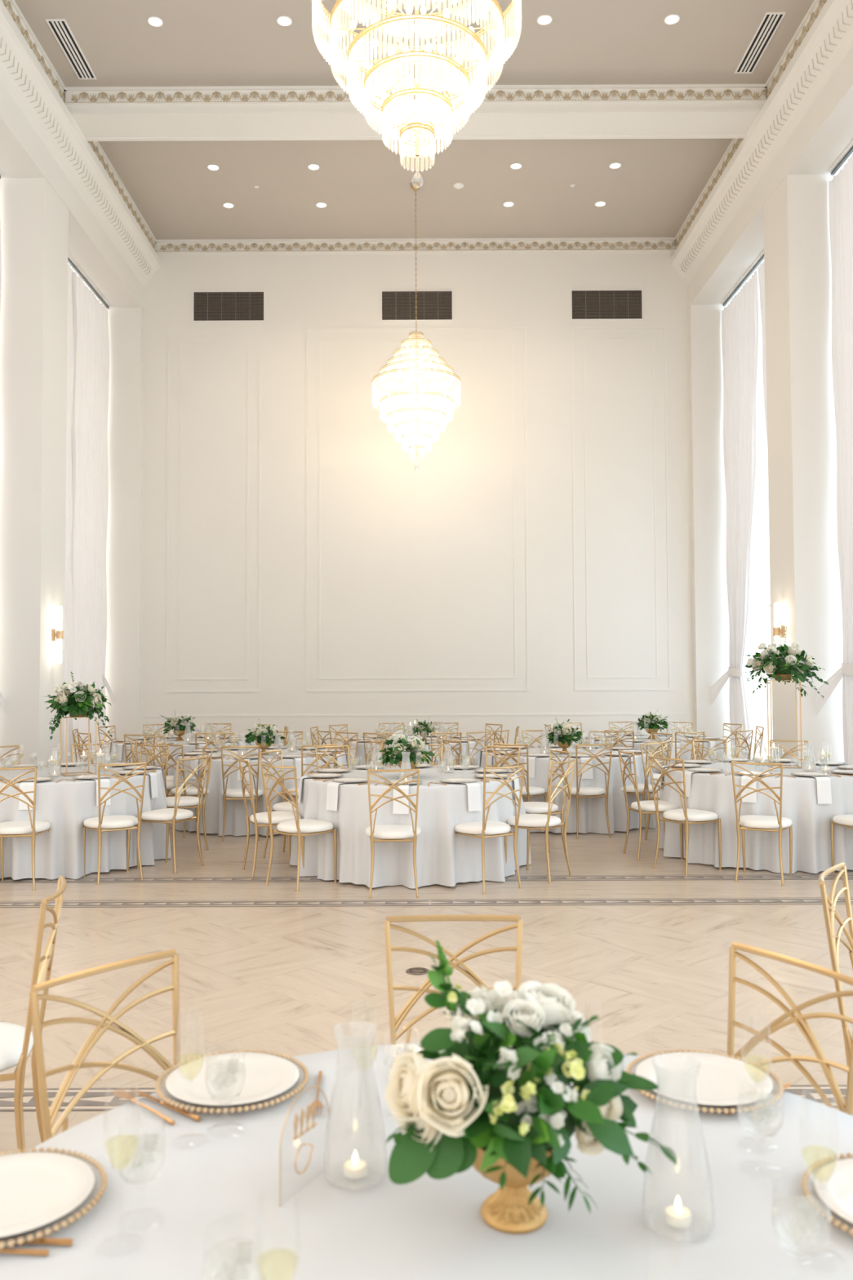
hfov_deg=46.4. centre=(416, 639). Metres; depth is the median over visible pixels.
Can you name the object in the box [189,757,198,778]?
napkin
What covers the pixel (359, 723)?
trim
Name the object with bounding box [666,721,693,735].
banquet chair
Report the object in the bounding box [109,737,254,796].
tablecloth
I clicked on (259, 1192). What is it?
champagne flute
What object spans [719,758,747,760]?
dinner plate
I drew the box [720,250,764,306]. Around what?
track
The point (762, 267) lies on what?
curtain
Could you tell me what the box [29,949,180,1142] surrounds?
banquet chair
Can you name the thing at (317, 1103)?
fork
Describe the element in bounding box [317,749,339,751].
dinner plate
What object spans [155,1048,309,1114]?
charger plate
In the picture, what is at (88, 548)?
curtain
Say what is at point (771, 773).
charger plate
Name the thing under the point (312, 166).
recessed light
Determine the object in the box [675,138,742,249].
trim
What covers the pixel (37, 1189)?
dinner plate
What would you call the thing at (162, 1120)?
bowl
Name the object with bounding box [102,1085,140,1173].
champagne flute
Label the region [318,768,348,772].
dinner plate
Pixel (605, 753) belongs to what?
charger plate
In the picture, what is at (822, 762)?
dinner plate
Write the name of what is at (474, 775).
charger plate
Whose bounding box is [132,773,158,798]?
napkin
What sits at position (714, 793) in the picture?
tablecloth
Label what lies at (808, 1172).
charger plate
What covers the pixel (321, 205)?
recessed light
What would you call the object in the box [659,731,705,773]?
banquet chair
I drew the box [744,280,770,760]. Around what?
window
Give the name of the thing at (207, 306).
air vent
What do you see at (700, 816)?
banquet chair
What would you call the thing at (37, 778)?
dinner plate
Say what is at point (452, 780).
dinner plate
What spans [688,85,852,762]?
wall
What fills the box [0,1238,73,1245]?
table knife
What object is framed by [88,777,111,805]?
napkin
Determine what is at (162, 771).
napkin
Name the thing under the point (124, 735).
banquet chair
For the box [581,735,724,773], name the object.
tablecloth
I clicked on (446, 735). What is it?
banquet chair
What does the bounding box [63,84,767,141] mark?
beam
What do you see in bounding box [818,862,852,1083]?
banquet chair
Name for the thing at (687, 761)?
dinner plate
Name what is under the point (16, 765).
dinner plate
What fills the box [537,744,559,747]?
charger plate
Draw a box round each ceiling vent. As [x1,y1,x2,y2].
[44,18,96,79]
[734,12,786,73]
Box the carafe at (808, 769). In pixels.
[803,743,816,770]
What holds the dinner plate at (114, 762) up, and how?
on the charger plate
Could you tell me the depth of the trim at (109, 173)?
14.19 m
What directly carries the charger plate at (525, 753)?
on the tablecloth at (592, 811)
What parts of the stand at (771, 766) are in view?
leg, leg, frame, leg, leg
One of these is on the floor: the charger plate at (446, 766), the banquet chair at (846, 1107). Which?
the banquet chair at (846, 1107)
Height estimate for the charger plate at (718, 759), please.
0.018 m
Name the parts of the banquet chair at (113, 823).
leg, leg, seat, seat frame, backrest, leg, leg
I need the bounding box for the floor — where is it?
[0,813,852,1155]
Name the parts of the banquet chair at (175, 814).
leg, leg, seat, seat frame, leg, backrest, leg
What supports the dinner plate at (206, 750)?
on the charger plate
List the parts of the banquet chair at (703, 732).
backrest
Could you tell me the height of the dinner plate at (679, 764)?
0.013 m
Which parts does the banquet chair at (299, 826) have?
leg, backrest, leg, leg, seat frame, seat, leg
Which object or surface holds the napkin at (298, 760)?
on the tablecloth at (235, 821)
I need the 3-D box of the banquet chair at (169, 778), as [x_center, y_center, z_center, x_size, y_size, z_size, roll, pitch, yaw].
[-2.818,1.566,11.360,0.505,0.933,0.431,-1,-2,25]
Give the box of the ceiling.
[13,0,814,239]
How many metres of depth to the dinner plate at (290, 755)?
10.43 m
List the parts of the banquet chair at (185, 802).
seat, seat frame, leg, leg, backrest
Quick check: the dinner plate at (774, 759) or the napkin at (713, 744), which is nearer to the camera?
the dinner plate at (774, 759)
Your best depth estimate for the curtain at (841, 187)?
11.35 m
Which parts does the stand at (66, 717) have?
leg, leg, frame, plate, leg, leg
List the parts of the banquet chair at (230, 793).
leg, backrest, seat, seat frame, leg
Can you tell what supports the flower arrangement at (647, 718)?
on the tablecloth at (686, 756)
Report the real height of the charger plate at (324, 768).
0.018 m
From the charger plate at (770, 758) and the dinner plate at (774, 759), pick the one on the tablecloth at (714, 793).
the charger plate at (770, 758)
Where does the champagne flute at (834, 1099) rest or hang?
on the tablecloth at (206, 1196)
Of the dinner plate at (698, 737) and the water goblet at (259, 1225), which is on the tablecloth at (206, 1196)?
the water goblet at (259, 1225)
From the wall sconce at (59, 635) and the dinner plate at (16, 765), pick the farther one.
the wall sconce at (59, 635)
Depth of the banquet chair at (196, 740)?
12.15 m
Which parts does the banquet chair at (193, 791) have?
backrest, leg, seat frame, seat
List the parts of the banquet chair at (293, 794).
seat, backrest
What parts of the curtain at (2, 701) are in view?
tieback sash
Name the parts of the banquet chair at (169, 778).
backrest, seat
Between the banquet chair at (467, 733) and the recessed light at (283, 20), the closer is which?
the recessed light at (283, 20)
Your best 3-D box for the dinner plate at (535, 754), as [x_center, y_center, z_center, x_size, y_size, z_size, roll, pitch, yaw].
[1.269,1.200,10.386,0.266,0.013,0.266,0,-2,0]
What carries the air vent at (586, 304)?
in the wall at (417, 559)
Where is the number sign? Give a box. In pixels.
[279,1085,329,1206]
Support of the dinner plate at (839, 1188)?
on the charger plate at (808, 1172)
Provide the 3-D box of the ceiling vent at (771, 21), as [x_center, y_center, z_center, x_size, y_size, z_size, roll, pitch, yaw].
[3.831,-6.656,11.123,0.210,0.012,1.060,0,-2,0]
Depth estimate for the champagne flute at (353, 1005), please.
1.83 m
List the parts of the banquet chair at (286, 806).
leg, backrest, seat, leg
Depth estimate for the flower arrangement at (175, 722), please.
13.29 m
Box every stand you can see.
[59,715,97,776]
[766,680,802,768]
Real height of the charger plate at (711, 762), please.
0.018 m
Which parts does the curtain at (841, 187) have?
tieback sash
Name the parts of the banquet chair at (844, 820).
leg, seat frame, seat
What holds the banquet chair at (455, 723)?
on the floor
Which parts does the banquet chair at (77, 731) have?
backrest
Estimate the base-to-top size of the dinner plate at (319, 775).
0.013 m
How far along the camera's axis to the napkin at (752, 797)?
8.13 m
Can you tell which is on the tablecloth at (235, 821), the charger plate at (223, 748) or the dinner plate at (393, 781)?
the charger plate at (223, 748)
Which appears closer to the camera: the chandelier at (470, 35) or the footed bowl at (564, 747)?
the chandelier at (470, 35)
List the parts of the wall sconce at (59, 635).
plate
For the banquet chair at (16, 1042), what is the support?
on the floor
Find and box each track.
[67,253,111,308]
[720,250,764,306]
[827,140,852,175]
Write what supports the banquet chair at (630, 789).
on the floor
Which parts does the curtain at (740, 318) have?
tieback sash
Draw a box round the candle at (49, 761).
[47,755,55,763]
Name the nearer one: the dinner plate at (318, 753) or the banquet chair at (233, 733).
the dinner plate at (318, 753)
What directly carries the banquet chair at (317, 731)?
on the floor
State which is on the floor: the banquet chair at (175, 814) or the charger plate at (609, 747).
the banquet chair at (175, 814)
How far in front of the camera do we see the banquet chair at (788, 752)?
10.22 m
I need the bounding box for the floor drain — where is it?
[405,967,428,975]
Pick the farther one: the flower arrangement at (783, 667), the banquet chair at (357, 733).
the banquet chair at (357, 733)
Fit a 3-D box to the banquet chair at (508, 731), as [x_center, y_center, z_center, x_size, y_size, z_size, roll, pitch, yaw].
[0.892,1.593,12.496,0.505,0.933,0.431,-2,-3,33]
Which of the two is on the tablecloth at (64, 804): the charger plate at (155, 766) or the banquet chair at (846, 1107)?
the charger plate at (155, 766)
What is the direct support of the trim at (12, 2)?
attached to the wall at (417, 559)
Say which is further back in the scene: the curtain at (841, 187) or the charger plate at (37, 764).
the curtain at (841, 187)
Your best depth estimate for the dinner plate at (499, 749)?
11.20 m
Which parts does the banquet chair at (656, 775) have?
seat, backrest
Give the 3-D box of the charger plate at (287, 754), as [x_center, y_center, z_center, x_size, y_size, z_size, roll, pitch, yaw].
[-1.297,1.213,10.370,0.307,0.018,0.306,1,-3,-30]
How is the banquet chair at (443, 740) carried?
on the floor
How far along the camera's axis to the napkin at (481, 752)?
11.20 m
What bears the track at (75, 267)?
attached to the wall at (38, 232)
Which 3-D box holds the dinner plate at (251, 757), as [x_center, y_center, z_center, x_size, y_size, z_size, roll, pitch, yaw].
[-1.733,1.208,10.253,0.266,0.013,0.266,0,-2,0]
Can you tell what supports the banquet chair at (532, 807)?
on the floor
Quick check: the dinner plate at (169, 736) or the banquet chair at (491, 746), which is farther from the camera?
the dinner plate at (169, 736)
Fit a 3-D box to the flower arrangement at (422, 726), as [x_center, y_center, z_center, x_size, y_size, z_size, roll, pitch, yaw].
[0.128,1.170,13.156,0.374,0.312,0.340,-1,-2,9]
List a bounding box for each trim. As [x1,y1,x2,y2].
[0,0,159,311]
[0,874,852,883]
[0,897,852,907]
[0,1084,847,1111]
[2,0,65,102]
[8,0,819,253]
[64,88,767,102]
[88,141,155,250]
[141,712,694,750]
[155,240,675,251]
[165,325,671,692]
[671,0,852,308]
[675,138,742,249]
[765,0,826,98]
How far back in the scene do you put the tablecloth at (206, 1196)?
1.57 m
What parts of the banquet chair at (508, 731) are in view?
backrest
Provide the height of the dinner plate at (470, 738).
0.013 m
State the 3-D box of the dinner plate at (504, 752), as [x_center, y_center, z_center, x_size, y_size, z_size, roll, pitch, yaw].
[0.973,1.214,10.726,0.266,0.013,0.266,0,-2,0]
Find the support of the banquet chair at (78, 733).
on the floor
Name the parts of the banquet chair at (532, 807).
seat, seat frame, backrest, leg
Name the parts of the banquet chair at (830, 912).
leg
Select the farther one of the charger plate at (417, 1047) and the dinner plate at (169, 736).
the dinner plate at (169, 736)
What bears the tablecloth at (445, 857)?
on the round table
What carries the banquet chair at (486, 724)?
on the floor
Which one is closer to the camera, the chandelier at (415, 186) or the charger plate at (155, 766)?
the charger plate at (155, 766)
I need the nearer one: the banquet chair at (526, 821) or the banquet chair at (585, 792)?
the banquet chair at (526, 821)
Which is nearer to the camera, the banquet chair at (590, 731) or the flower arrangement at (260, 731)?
the flower arrangement at (260, 731)
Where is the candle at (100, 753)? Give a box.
[96,749,104,755]
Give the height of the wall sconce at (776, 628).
0.700 m
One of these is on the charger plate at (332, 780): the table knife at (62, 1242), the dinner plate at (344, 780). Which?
the dinner plate at (344, 780)
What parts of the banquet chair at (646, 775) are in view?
leg, backrest, seat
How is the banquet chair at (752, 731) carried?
on the floor
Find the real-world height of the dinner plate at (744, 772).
0.013 m
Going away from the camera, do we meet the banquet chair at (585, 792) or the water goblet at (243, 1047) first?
the water goblet at (243, 1047)
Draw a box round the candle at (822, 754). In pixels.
[819,750,826,757]
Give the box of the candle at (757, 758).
[755,754,763,760]
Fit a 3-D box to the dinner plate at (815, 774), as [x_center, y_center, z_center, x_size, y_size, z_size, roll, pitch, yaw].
[3.264,1.110,8.239,0.266,0.013,0.266,0,-2,0]
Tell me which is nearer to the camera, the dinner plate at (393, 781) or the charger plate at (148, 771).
the dinner plate at (393, 781)
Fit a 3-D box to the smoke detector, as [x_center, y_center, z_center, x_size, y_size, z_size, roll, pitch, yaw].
[0.610,-6.506,14.295,0.156,0.045,0.156,0,-2,0]
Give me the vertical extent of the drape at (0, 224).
7.400 m
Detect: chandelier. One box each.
[316,0,518,175]
[372,182,461,456]
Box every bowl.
[68,710,88,716]
[115,1120,166,1189]
[173,730,185,740]
[175,1014,205,1081]
[255,742,271,754]
[350,1004,378,1075]
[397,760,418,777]
[418,732,429,740]
[472,1147,552,1234]
[556,741,572,754]
[645,728,658,738]
[741,1012,772,1087]
[774,674,792,679]
[800,1098,839,1187]
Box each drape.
[0,223,1,312]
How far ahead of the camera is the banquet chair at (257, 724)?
14.29 m
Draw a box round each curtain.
[0,223,5,714]
[63,264,76,762]
[69,268,113,763]
[710,270,759,759]
[757,261,768,446]
[815,153,852,765]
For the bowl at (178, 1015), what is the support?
on the champagne flute at (178, 1015)
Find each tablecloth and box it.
[0,764,171,879]
[0,1042,852,1279]
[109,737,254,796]
[170,747,347,835]
[289,765,531,888]
[345,736,484,766]
[480,746,655,834]
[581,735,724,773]
[658,760,852,873]
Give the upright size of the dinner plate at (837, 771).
0.013 m
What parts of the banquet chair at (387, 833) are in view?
leg, seat frame, seat, backrest, leg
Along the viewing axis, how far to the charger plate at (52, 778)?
7.99 m
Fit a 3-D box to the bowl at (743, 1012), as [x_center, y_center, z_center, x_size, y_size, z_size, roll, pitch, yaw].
[0.603,0.727,1.764,0.052,0.130,0.052,0,-2,0]
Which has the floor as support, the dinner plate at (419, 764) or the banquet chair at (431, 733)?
the banquet chair at (431, 733)
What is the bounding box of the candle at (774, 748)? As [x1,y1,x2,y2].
[769,743,777,750]
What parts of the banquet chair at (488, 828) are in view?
seat, leg, seat frame, backrest, leg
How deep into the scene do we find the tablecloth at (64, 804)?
8.03 m
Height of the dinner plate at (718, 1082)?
0.013 m
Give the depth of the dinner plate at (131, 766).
9.17 m
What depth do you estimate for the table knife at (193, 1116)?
1.91 m
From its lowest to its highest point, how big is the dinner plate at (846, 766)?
0.013 m
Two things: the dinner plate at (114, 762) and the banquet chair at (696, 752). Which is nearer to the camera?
the dinner plate at (114, 762)
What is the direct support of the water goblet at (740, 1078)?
on the tablecloth at (206, 1196)
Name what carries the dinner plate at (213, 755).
on the charger plate at (209, 754)
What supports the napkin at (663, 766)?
on the tablecloth at (714, 793)
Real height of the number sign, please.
0.156 m
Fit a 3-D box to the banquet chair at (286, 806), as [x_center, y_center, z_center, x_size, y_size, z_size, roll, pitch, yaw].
[-1.119,1.466,8.910,0.505,0.933,0.431,-1,-2,23]
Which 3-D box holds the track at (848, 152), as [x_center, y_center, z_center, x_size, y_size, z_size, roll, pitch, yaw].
[4.876,-5.531,10.060,0.100,0.050,3.210,0,-2,0]
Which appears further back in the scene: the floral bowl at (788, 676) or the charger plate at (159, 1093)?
the floral bowl at (788, 676)
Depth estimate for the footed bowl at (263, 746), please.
10.81 m
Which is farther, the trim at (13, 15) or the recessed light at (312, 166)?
the recessed light at (312, 166)
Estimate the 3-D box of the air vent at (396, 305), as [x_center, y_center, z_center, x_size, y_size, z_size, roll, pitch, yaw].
[0.013,-5.376,16.005,1.170,0.510,0.018,0,-2,0]
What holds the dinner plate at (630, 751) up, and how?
on the charger plate
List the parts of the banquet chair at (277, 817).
leg, backrest, leg, seat frame, seat, leg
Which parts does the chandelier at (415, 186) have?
chain, frame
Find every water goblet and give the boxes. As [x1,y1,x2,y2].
[115,1120,166,1222]
[201,1225,263,1278]
[204,1047,246,1128]
[737,1078,784,1165]
[771,1188,831,1271]
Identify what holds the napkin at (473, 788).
on the tablecloth at (445, 857)
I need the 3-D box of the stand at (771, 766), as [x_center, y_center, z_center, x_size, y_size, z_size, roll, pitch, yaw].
[3.363,0.763,9.097,0.260,0.790,0.262,-1,-2,13]
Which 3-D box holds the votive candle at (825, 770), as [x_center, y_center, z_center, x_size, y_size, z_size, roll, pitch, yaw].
[3.505,1.103,8.514,0.072,0.066,0.072,0,-2,0]
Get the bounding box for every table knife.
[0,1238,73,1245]
[128,1088,200,1121]
[727,1082,791,1115]
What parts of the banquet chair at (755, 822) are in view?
leg, leg, backrest, seat, seat frame, leg, leg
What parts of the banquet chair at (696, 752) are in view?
seat, backrest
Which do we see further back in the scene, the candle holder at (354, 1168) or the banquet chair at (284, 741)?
the banquet chair at (284, 741)
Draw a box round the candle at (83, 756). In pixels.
[80,751,87,758]
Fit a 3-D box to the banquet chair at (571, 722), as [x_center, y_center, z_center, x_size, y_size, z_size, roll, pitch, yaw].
[2.395,1.648,14.143,0.431,0.933,0.505,2,-3,-41]
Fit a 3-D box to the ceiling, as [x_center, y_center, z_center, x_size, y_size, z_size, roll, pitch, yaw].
[-0.030,-6.990,5.968,10.600,0.300,20.200,0,-2,0]
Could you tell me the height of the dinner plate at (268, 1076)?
0.013 m
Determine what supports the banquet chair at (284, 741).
on the floor
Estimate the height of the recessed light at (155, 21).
0.010 m
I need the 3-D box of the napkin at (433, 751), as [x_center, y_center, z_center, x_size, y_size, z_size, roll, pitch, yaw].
[0.207,1.394,12.433,0.120,0.208,0.206,0,-2,-15]
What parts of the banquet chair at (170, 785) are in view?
backrest, seat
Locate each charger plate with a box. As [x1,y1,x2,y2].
[0,1146,107,1249]
[5,764,39,767]
[13,777,53,782]
[56,762,89,765]
[72,774,110,778]
[114,769,150,774]
[122,765,156,769]
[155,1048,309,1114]
[183,751,208,755]
[195,754,225,758]
[222,747,249,749]
[276,754,306,758]
[306,773,343,777]
[315,768,351,773]
[331,777,367,782]
[351,764,385,768]
[383,779,422,784]
[404,1037,511,1052]
[439,777,478,782]
[445,764,479,768]
[473,773,510,778]
[474,768,509,773]
[523,753,552,756]
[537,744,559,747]
[604,753,632,755]
[607,746,634,750]
[626,1048,784,1114]
[667,763,702,767]
[680,760,713,763]
[687,767,724,772]
[716,757,749,761]
[734,770,773,775]
[765,758,799,762]
[791,771,830,776]
[800,1152,852,1235]
[810,760,845,764]
[830,769,852,773]
[836,764,852,769]
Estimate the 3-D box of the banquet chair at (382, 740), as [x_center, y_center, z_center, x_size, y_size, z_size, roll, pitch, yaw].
[-0.609,1.525,10.537,0.505,0.933,0.431,-1,-2,18]
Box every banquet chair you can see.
[0,744,20,767]
[0,766,49,890]
[0,875,66,1153]
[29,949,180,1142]
[71,728,103,764]
[71,742,110,764]
[77,732,93,764]
[82,761,146,884]
[97,725,116,763]
[123,733,164,771]
[129,738,174,829]
[136,755,207,873]
[139,744,169,782]
[142,724,168,737]
[143,734,173,793]
[159,742,208,838]
[165,746,213,850]
[195,731,225,749]
[204,732,235,749]
[206,723,231,737]
[220,745,262,841]
[238,757,301,877]
[254,724,272,748]
[259,749,295,857]
[261,763,337,891]
[274,731,303,747]
[282,725,288,746]
[284,743,337,801]
[310,726,319,745]
[315,745,349,769]
[316,729,351,768]
[328,724,348,749]
[334,731,358,768]
[363,732,393,766]
[365,768,421,897]
[368,739,383,764]
[374,734,387,765]
[378,722,404,735]
[384,915,523,1044]
[404,743,443,766]
[430,732,462,764]
[433,722,458,735]
[436,734,449,764]
[442,738,462,765]
[454,764,524,893]
[466,731,492,764]
[476,729,509,766]
[484,723,502,746]
[485,745,520,775]
[493,742,546,813]
[504,759,574,883]
[514,725,519,744]
[521,729,551,746]
[523,749,570,859]
[544,724,553,744]
[562,743,612,839]
[569,722,582,743]
[589,730,619,746]
[604,729,634,747]
[608,721,634,734]
[617,749,683,860]
[620,740,669,831]
[640,742,664,839]
[648,755,721,875]
[650,732,673,780]
[653,736,700,822]
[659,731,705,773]
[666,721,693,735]
[692,739,727,760]
[722,723,742,758]
[727,942,852,1115]
[730,760,792,885]
[734,729,753,759]
[753,725,764,759]
[769,739,808,761]
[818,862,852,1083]
[831,813,852,873]
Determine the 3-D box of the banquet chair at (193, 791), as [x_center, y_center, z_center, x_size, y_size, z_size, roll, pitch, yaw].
[-2.334,1.519,10.175,0.431,0.933,0.505,-2,-3,39]
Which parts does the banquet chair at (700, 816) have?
leg, backrest, leg, leg, seat frame, seat, leg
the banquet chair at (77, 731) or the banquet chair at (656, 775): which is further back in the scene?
the banquet chair at (77, 731)
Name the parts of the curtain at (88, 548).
tieback sash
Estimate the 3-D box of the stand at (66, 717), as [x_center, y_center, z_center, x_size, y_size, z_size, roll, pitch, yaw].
[-2.946,0.920,8.672,0.254,0.500,0.256,1,-3,-32]
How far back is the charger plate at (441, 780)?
7.75 m
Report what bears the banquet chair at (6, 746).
on the floor
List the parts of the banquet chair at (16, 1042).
seat, seat frame, leg, leg, backrest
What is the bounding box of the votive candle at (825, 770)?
[822,765,829,772]
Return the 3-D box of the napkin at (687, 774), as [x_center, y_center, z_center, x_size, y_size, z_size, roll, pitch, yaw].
[2.403,1.240,8.599,0.206,0.208,0.120,1,-2,-25]
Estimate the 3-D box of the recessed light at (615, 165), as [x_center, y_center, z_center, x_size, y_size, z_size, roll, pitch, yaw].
[2.751,-6.553,13.756,0.168,0.010,0.168,0,-2,0]
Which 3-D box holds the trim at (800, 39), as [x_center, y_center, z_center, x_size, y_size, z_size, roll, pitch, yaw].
[4.184,-6.553,10.936,0.025,0.138,2.165,0,-2,0]
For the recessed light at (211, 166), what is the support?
in the ceiling
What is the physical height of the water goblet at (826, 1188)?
0.150 m
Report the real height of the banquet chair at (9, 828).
0.933 m
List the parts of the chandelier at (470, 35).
bulb, bulb, bulb, bulb, bulb, bulb, bulb, bulb, bulb, bulb, bulb, bulb, bulb, bulb, bulb, bulb, bulb, bulb, bulb, bulb, bulb, bulb, bulb, bulb, bulb, bulb, bulb, bulb, bulb, bulb, bulb, bulb, bulb, bulb, bulb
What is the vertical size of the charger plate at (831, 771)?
0.018 m
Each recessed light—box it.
[146,16,163,26]
[207,164,219,170]
[222,202,234,208]
[276,15,292,26]
[307,163,319,170]
[315,202,327,208]
[502,201,514,207]
[510,162,522,168]
[537,14,552,25]
[595,200,606,206]
[608,162,621,168]
[664,13,679,24]
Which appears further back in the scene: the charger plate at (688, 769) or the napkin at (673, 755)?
the napkin at (673, 755)
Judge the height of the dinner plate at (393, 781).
0.013 m
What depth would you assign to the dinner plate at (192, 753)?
10.85 m
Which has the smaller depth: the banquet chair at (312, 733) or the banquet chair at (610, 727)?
the banquet chair at (312, 733)
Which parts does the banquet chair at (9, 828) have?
leg, backrest, seat, seat frame, leg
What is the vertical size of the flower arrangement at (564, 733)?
0.398 m
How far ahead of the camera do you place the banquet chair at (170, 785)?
10.63 m
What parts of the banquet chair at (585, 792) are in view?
leg, seat, seat frame, backrest, leg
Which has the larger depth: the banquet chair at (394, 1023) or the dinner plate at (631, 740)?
the dinner plate at (631, 740)
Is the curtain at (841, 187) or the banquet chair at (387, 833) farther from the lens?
the curtain at (841, 187)
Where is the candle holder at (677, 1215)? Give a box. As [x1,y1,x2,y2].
[642,1062,714,1240]
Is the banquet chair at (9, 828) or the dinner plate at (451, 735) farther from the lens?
the dinner plate at (451, 735)
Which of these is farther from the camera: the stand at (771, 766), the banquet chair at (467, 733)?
the banquet chair at (467, 733)
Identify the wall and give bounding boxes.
[0,118,143,767]
[141,240,694,715]
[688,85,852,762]
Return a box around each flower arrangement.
[44,671,111,740]
[160,710,195,740]
[244,719,285,754]
[377,725,435,777]
[384,939,677,1234]
[412,717,439,740]
[540,716,582,754]
[635,710,668,738]
[742,622,828,698]
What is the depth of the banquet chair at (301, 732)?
12.33 m
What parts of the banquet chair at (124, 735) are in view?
backrest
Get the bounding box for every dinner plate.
[0,1152,94,1237]
[8,764,37,767]
[16,777,51,781]
[58,762,88,765]
[75,774,106,778]
[104,762,127,764]
[115,769,147,773]
[124,765,154,768]
[131,737,146,739]
[151,742,173,744]
[161,735,177,737]
[165,1052,298,1105]
[183,751,205,755]
[188,741,205,743]
[194,749,217,751]
[197,754,221,756]
[236,755,257,758]
[268,746,286,748]
[279,754,304,757]
[298,746,315,749]
[309,773,340,777]
[310,751,331,755]
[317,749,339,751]
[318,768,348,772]
[334,777,367,782]
[354,764,382,768]
[386,779,420,783]
[416,763,430,766]
[416,1041,533,1062]
[442,777,475,782]
[448,764,476,768]
[451,735,466,737]
[461,737,479,739]
[475,773,507,777]
[476,768,506,772]
[491,748,511,751]
[497,751,518,754]
[525,753,550,755]
[539,744,558,746]
[570,754,593,756]
[606,752,626,755]
[608,746,632,749]
[620,750,644,752]
[623,739,642,742]
[635,1052,773,1105]
[670,763,699,766]
[684,760,711,763]
[689,768,720,771]
[697,737,717,738]
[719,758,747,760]
[737,771,769,774]
[767,758,796,761]
[794,772,827,776]
[813,761,843,764]
[814,1158,852,1222]
[833,769,852,773]
[839,765,852,768]
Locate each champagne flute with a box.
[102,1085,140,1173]
[171,1014,205,1142]
[255,1191,300,1279]
[350,1004,378,1117]
[738,1012,772,1141]
[800,1098,846,1261]
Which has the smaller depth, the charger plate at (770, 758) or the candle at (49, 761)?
the candle at (49, 761)
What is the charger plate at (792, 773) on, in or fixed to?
on the tablecloth at (714, 793)
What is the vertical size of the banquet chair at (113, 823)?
0.933 m
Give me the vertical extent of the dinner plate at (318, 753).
0.013 m
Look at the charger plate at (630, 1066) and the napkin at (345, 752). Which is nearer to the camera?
the charger plate at (630, 1066)
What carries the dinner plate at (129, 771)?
on the charger plate at (148, 771)
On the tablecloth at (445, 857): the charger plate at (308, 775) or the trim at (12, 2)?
the charger plate at (308, 775)
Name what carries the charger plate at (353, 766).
on the tablecloth at (445, 857)
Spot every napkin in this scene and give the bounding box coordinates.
[18,781,39,809]
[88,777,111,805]
[109,741,121,757]
[116,743,126,760]
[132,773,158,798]
[146,767,165,791]
[151,744,159,762]
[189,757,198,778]
[197,743,208,749]
[235,741,244,746]
[236,758,252,780]
[291,757,306,778]
[297,776,321,803]
[325,782,352,810]
[328,754,342,768]
[333,750,347,766]
[350,741,359,758]
[392,784,409,813]
[427,742,439,760]
[457,782,481,811]
[463,741,475,758]
[479,750,488,767]
[487,753,497,766]
[497,777,519,803]
[524,755,538,777]
[577,756,593,778]
[588,739,598,744]
[622,741,632,747]
[624,755,639,776]
[660,765,679,789]
[669,742,680,758]
[680,770,705,796]
[704,741,716,758]
[741,775,756,802]
[807,775,832,804]
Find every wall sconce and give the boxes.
[51,605,63,663]
[773,602,785,647]
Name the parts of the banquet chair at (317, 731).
backrest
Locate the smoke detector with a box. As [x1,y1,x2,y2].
[453,182,463,189]
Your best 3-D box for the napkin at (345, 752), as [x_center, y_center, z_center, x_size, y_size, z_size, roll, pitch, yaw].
[-0.871,1.352,11.198,0.206,0.208,0.120,0,-2,-15]
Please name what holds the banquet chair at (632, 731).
on the floor
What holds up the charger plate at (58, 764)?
on the tablecloth at (64, 804)
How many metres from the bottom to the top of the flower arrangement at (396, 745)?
0.429 m
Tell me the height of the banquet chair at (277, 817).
0.933 m
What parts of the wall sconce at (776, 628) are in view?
plate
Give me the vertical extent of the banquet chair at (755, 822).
0.933 m
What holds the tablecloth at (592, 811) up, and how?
on the round table
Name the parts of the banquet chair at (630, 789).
seat, seat frame, leg, backrest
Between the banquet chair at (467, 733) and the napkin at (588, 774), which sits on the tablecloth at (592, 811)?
the napkin at (588, 774)
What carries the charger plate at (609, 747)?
on the tablecloth at (592, 811)
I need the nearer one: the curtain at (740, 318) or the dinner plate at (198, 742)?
the dinner plate at (198, 742)
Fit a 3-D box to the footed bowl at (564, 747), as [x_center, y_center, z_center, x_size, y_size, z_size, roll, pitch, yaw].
[1.605,1.163,10.764,0.172,0.133,0.172,2,-3,-40]
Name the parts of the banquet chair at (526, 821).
leg, leg, seat, seat frame, leg, backrest, leg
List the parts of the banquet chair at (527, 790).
backrest, leg, seat, seat frame, leg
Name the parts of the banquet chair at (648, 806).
leg, backrest, leg, seat frame, seat, leg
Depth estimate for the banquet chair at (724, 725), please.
13.81 m
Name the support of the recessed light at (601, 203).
in the ceiling
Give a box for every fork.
[0,1248,48,1255]
[111,1088,174,1124]
[310,1070,322,1115]
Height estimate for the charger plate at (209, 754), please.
0.018 m
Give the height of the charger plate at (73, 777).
0.018 m
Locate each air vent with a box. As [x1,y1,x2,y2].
[191,290,265,322]
[380,289,453,321]
[570,288,643,320]
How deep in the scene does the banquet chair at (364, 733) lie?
11.97 m
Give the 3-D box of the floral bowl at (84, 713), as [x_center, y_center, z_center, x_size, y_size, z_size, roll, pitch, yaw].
[-2.947,0.630,8.683,0.170,0.080,0.170,1,-2,-23]
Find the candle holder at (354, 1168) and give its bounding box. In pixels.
[324,1028,386,1187]
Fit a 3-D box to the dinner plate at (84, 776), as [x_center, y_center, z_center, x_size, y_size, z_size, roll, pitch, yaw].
[-2.697,1.138,8.280,0.266,0.013,0.266,0,-2,0]
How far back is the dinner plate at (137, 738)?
13.63 m

